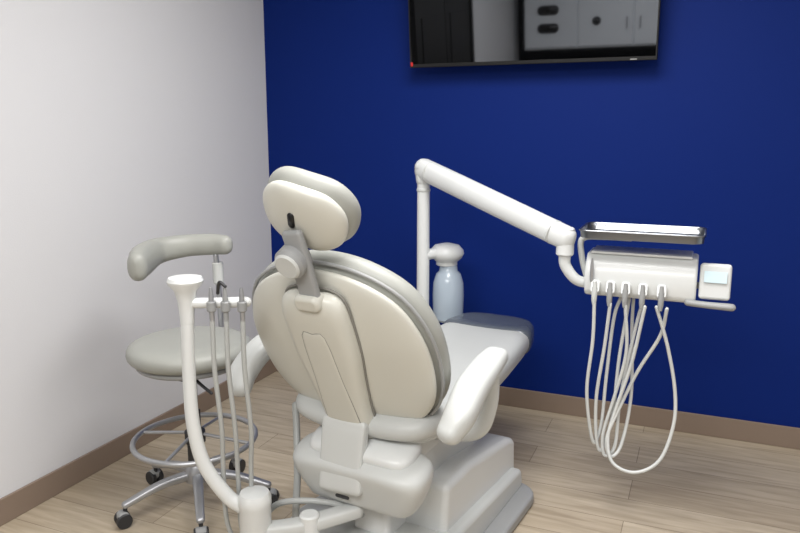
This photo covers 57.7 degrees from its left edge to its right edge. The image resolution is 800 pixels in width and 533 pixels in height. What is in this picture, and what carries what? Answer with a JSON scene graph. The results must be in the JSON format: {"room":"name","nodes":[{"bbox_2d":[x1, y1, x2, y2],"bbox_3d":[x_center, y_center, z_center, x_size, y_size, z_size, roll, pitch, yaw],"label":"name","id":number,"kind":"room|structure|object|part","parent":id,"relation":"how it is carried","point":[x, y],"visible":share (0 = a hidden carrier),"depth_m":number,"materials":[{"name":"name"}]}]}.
{"room":"dental clinic","nodes":[
{"label":"dental clinic","id":0,"kind":"room"},
{"bbox_2d":[0,0,271,497],"bbox_3d":[-2.045,-0.153,1.454,0.100,2.750,6.500,5,12,22],"label":"wall","id":1,"kind":"structure","parent":0,"point":[125,124],"depth_m":3.17,"materials":[{"name":"white paint"}]},
{"bbox_2d":[0,359,275,525],"bbox_3d":[-1.258,0.819,3.402,0.012,0.105,2.500,5,12,22],"label":"baseboard","id":2,"kind":"structure","parent":1,"relation":"attached to","point":[31,495],"depth_m":3.17,"materials":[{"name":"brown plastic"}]},
{"bbox_2d":[0,371,799,532],"bbox_3d":[0.029,1.411,0.867,4.600,0.100,6.500,5,12,22],"label":"floor","id":3,"kind":"structure","parent":0,"point":[702,483],"depth_m":3.11,"materials":[{"name":"brown wood"}]},
{"bbox_2d":[114,234,279,532],"bbox_3d":[-0.812,0.432,2.860,0.629,1.069,0.612,5,12,22],"label":"stool","id":4,"kind":"object","parent":3,"relation":"on","point":[156,355],"visible":0.72,"depth_m":2.79,"materials":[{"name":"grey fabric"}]},
{"bbox_2d":[116,509,128,517],"bbox_3d":[-1.056,0.953,2.767,0.044,0.044,0.040,-8,13,-34],"label":"hood","id":5,"kind":"object","parent":4,"relation":"attached to","point":[123,513],"depth_m":2.75,"materials":[{"name":"grey plastic"}]},
{"bbox_3d":[-0.939,0.867,2.831,0.285,0.080,0.044,-8,13,-36],"label":"leg","id":6,"kind":"part","parent":4,"relation":"part of","materials":[{"name":"silver metal"}]},
{"bbox_2d":[148,468,160,477],"bbox_3d":[-1.051,0.887,3.108,0.044,0.044,0.040,8,14,36],"label":"hood","id":7,"kind":"object","parent":4,"relation":"attached to","point":[156,472],"depth_m":3.09,"materials":[{"name":"grey plastic"}]},
{"bbox_3d":[-0.940,0.833,3.009,0.285,0.080,0.044,8,13,35],"label":"leg","id":8,"kind":"part","parent":4,"relation":"part of","materials":[{"name":"silver metal"}]},
{"bbox_2d":[125,326,250,375],"bbox_3d":[-0.815,0.321,2.819,0.472,0.090,0.472,5,12,22],"label":"seat cushion","id":9,"kind":"object","parent":4,"relation":"on","point":[158,353],"depth_m":2.68,"materials":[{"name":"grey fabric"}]},
{"bbox_3d":[-0.766,0.878,2.777,0.044,0.080,0.285,-4,11,-18],"label":"leg","id":10,"kind":"part","parent":4,"relation":"part of","materials":[{"name":"silver metal"}]},
{"bbox_2d":[195,526,206,532],"bbox_3d":[-0.727,0.974,2.658,0.040,0.044,0.044,-3,11,-17],"label":"hood","id":11,"kind":"object","parent":4,"relation":"attached to","point":[201,529],"depth_m":2.64,"materials":[{"name":"grey plastic"}]},
{"bbox_3d":[-0.746,0.438,2.710,0.018,0.026,0.209,-8,14,-36],"label":"height lever","id":12,"kind":"part","parent":4,"relation":"part of","materials":[{"name":"black metal"}]},
{"bbox_3d":[-0.755,0.026,3.012,0.044,0.090,0.044,5,12,22],"label":"torso bar knob","id":13,"kind":"part","parent":4,"relation":"part of","materials":[{"name":"grey plastic"}]},
{"bbox_3d":[-0.762,0.823,3.063,0.044,0.080,0.285,4,12,20],"label":"leg","id":14,"kind":"part","parent":4,"relation":"part of","materials":[{"name":"silver metal"}]},
{"bbox_3d":[-0.660,0.850,2.921,0.285,0.080,0.044,0,11,-1],"label":"leg","id":15,"kind":"part","parent":4,"relation":"part of","materials":[{"name":"silver metal"}]},
{"bbox_2d":[270,488,276,494],"bbox_3d":[-0.520,0.921,2.930,0.044,0.044,0.040,0,11,1],"label":"hood","id":16,"kind":"object","parent":4,"relation":"attached to","point":[273,491],"depth_m":2.92,"materials":[{"name":"grey plastic"}]},
{"bbox_2d":[166,166,533,532],"bbox_3d":[0.058,0.296,2.722,0.916,1.388,1.679,6,12,28],"label":"dental chair","id":17,"kind":"object","parent":3,"relation":"on","point":[404,402],"visible":1,"depth_m":2.23,"materials":[{"name":"beige plastic"}]},
{"bbox_3d":[-0.523,0.063,2.117,0.046,0.046,0.015,9,14,38],"label":"syringe lever","id":18,"kind":"part","parent":17,"relation":"part of","materials":[{"name":"plastic"}]},
{"bbox_3d":[-0.473,0.313,2.578,0.107,0.215,0.355,8,13,35],"label":"armrest","id":19,"kind":"part","parent":17,"relation":"part of","materials":[{"name":"grey plastic"}]},
{"bbox_3d":[-0.291,-0.018,1.991,0.094,0.104,0.091,6,12,28],"label":"headrest knob","id":20,"kind":"part","parent":17,"relation":"part of","materials":[{"name":"grey plastic"}]},
{"bbox_2d":[294,292,323,312],"bbox_3d":[-0.254,0.097,2.046,0.085,0.059,0.059,6,12,28],"label":"socket","id":21,"kind":"object","parent":17,"relation":"attached to","point":[304,302],"depth_m":2.03,"materials":[{"name":"grey plastic"}]},
{"bbox_2d":[267,166,360,241],"bbox_3d":[-0.244,-0.166,1.998,0.284,0.222,0.162,6,12,28],"label":"cushion","id":22,"kind":"object","parent":17,"relation":"on","point":[330,212],"depth_m":1.92,"materials":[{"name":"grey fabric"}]},
{"bbox_2d":[259,250,450,409],"bbox_3d":[-0.162,0.211,2.275,0.669,0.564,0.309,6,12,28],"label":"cushion","id":23,"kind":"object","parent":17,"relation":"on","point":[394,353],"depth_m":2.13,"materials":[{"name":"grey fabric"}]},
{"bbox_2d":[296,322,528,441],"bbox_3d":[0.158,0.398,2.879,0.566,0.142,1.318,6,12,28],"label":"seat cushion","id":24,"kind":"object","parent":17,"relation":"on","point":[465,341],"depth_m":2.43,"materials":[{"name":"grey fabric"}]},
{"bbox_3d":[0.061,0.534,2.726,0.360,0.070,0.750,6,12,28],"label":"seat frame","id":25,"kind":"part","parent":17,"relation":"part of","materials":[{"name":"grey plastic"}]},
{"bbox_3d":[0.064,0.724,2.725,0.280,0.347,0.762,6,12,28],"label":"lift arm","id":26,"kind":"part","parent":17,"relation":"part of","materials":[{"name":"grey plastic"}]},
{"bbox_3d":[0.212,0.443,2.380,0.238,0.306,0.036,6,12,28],"label":"armrest post","id":27,"kind":"part","parent":17,"relation":"part of","materials":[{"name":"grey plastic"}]},
{"bbox_3d":[0.230,0.387,2.197,0.100,0.215,0.355,7,13,32],"label":"armrest","id":28,"kind":"part","parent":17,"relation":"part of","materials":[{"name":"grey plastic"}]},
{"bbox_3d":[0.010,0.986,2.696,0.700,0.045,1.090,6,12,28],"label":"plate","id":29,"kind":"part","parent":17,"relation":"part of","materials":[{"name":"grey plastic"}]},
{"bbox_2d":[414,158,735,473],"bbox_3d":[0.554,0.256,3.022,1.520,1.354,0.534,10,15,43],"label":"dental delivery unit","id":30,"kind":"object","parent":3,"relation":"on","point":[625,273],"visible":0.96,"depth_m":2.78,"materials":[{"name":"grey plastic"}]},
{"bbox_3d":[0.111,0.187,3.524,0.060,1.240,0.060,5,12,22],"label":"support post","id":31,"kind":"part","parent":30,"relation":"part of","materials":[{"name":"white plastic"}]},
{"bbox_2d":[433,265,463,322],"bbox_3d":[0.237,0.128,3.568,0.154,0.280,0.154,5,12,22],"label":"bottle","id":32,"kind":"object","parent":30,"relation":"on","point":[448,285],"depth_m":3.51,"materials":[{"name":"blue"}]},
{"bbox_3d":[0.374,-0.286,3.100,0.084,0.320,0.926,-9,14,-38],"label":"flex arm","id":33,"kind":"part","parent":30,"relation":"part of","materials":[{"name":"white plastic"}]},
{"bbox_3d":[0.786,-0.037,2.794,0.207,0.180,0.024,5,12,22],"label":"tray post","id":34,"kind":"part","parent":30,"relation":"part of","materials":[{"name":"grey plastic"}]},
{"bbox_3d":[0.919,-0.055,2.755,0.360,0.010,0.150,5,12,22],"label":"control head lid","id":35,"kind":"part","parent":30,"relation":"part of","materials":[{"name":"white plastic"}]},
{"bbox_2d":[579,222,706,244],"bbox_3d":[0.908,-0.126,2.713,0.439,0.033,0.259,5,12,22],"label":"tray","id":36,"kind":"object","parent":30,"relation":"on","point":[590,230],"depth_m":2.73,"materials":[{"name":"silver metal"}]},
{"bbox_3d":[1.104,0.138,2.589,0.172,0.026,0.036,6,13,29],"label":"handle","id":37,"kind":"part","parent":30,"relation":"part of","materials":[{"name":"grey plastic"}]},
{"bbox_2d":[263,0,799,427],"bbox_3d":[1.269,-0.546,3.494,4.400,2.750,0.100,5,12,22],"label":"wall","id":38,"kind":"structure","parent":0,"point":[705,133],"depth_m":3.63,"materials":[{"name":"blue paint"}]},
{"bbox_2d":[408,0,660,67],"bbox_3d":[0.616,-1.325,3.465,1.205,0.699,0.183,5,12,22],"label":"wall-mounted television","id":39,"kind":"object","parent":38,"relation":"attached to","point":[442,33],"visible":1,"depth_m":3.46,"materials":[{"name":"black plastic"}]},
{"bbox_2d":[276,369,799,449],"bbox_3d":[1.247,0.763,3.694,4.400,0.105,0.012,5,12,22],"label":"baseboard","id":40,"kind":"structure","parent":38,"relation":"attached to","point":[701,424],"depth_m":3.65,"materials":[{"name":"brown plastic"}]}
]}

